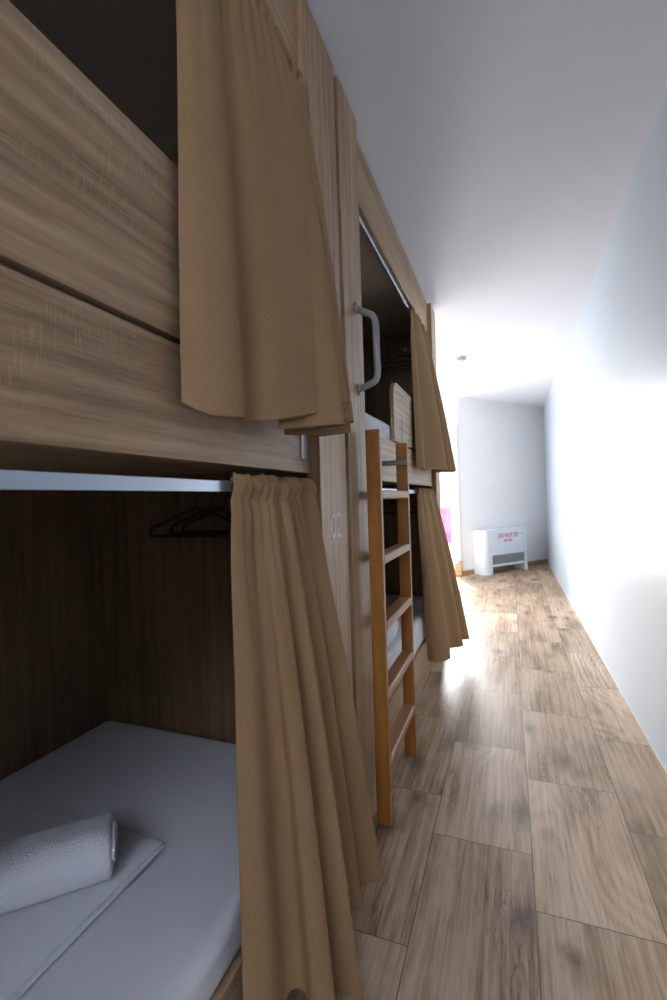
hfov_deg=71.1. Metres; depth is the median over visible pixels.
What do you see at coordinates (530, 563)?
baseboard
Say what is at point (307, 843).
curtain
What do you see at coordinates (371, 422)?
mattress
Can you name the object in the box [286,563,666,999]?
floor
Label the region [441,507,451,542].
towel
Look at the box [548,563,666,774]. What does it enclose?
baseboard
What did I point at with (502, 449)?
wall
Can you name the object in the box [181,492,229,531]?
clothes hanger
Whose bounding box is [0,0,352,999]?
bunk bed
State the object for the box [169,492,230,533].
clothes hanger
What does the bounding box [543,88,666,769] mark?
wall
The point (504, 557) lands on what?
grille
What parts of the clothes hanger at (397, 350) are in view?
frame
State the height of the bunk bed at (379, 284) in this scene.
2.790 m
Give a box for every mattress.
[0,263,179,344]
[0,721,240,999]
[365,413,414,451]
[386,595,425,669]
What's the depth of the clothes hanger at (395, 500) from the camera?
3.66 m
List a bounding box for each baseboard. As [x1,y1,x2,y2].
[462,559,547,575]
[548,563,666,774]
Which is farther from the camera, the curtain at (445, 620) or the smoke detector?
the smoke detector
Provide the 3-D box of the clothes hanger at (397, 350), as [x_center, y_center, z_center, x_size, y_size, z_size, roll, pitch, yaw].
[0.498,-1.146,3.625,0.369,0.163,0.013,-2,0,6]
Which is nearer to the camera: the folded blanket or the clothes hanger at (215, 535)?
the folded blanket
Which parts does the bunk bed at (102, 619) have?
panel, roof panel, curtain rod, bed rail, panel, post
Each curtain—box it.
[177,0,353,436]
[230,472,381,999]
[409,305,455,472]
[415,487,469,661]
[451,425,460,560]
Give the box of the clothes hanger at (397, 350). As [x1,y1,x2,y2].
[380,342,410,363]
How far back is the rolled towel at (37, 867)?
1.01 m
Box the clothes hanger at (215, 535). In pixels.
[148,492,229,537]
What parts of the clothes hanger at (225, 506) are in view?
frame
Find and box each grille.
[493,555,500,564]
[501,554,508,563]
[509,553,516,562]
[517,552,523,560]
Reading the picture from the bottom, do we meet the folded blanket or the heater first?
the folded blanket
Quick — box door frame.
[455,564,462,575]
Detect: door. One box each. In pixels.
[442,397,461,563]
[447,421,456,568]
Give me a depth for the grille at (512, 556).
7.59 m
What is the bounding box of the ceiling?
[296,0,666,406]
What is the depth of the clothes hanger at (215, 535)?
1.48 m
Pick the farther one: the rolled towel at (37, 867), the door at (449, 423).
the door at (449, 423)
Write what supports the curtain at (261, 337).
hanging from the bunk bed at (102, 619)
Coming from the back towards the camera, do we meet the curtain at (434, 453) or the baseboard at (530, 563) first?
the baseboard at (530, 563)
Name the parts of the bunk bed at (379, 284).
post, grab handle, roof panel, curtain rod, panel, curtain rod, bed rail, post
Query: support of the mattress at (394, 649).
on the bunk bed at (379, 284)
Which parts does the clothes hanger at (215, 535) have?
frame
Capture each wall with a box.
[457,397,547,570]
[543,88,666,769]
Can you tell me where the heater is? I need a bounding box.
[473,527,527,574]
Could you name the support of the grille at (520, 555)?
attached to the heater
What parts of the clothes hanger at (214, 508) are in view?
frame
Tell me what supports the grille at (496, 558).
attached to the heater
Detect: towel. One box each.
[0,813,116,914]
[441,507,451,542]
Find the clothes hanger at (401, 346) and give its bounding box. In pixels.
[381,346,411,369]
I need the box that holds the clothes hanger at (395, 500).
[383,500,417,513]
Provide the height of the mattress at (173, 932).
0.119 m
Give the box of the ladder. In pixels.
[365,429,416,826]
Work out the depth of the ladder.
1.79 m
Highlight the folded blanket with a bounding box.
[0,807,163,999]
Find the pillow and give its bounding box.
[387,620,397,646]
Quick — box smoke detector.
[456,355,466,361]
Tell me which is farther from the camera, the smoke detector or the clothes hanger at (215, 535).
the smoke detector
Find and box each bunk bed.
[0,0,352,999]
[334,76,440,816]
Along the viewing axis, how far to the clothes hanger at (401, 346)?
3.75 m
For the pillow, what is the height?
0.139 m
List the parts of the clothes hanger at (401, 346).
frame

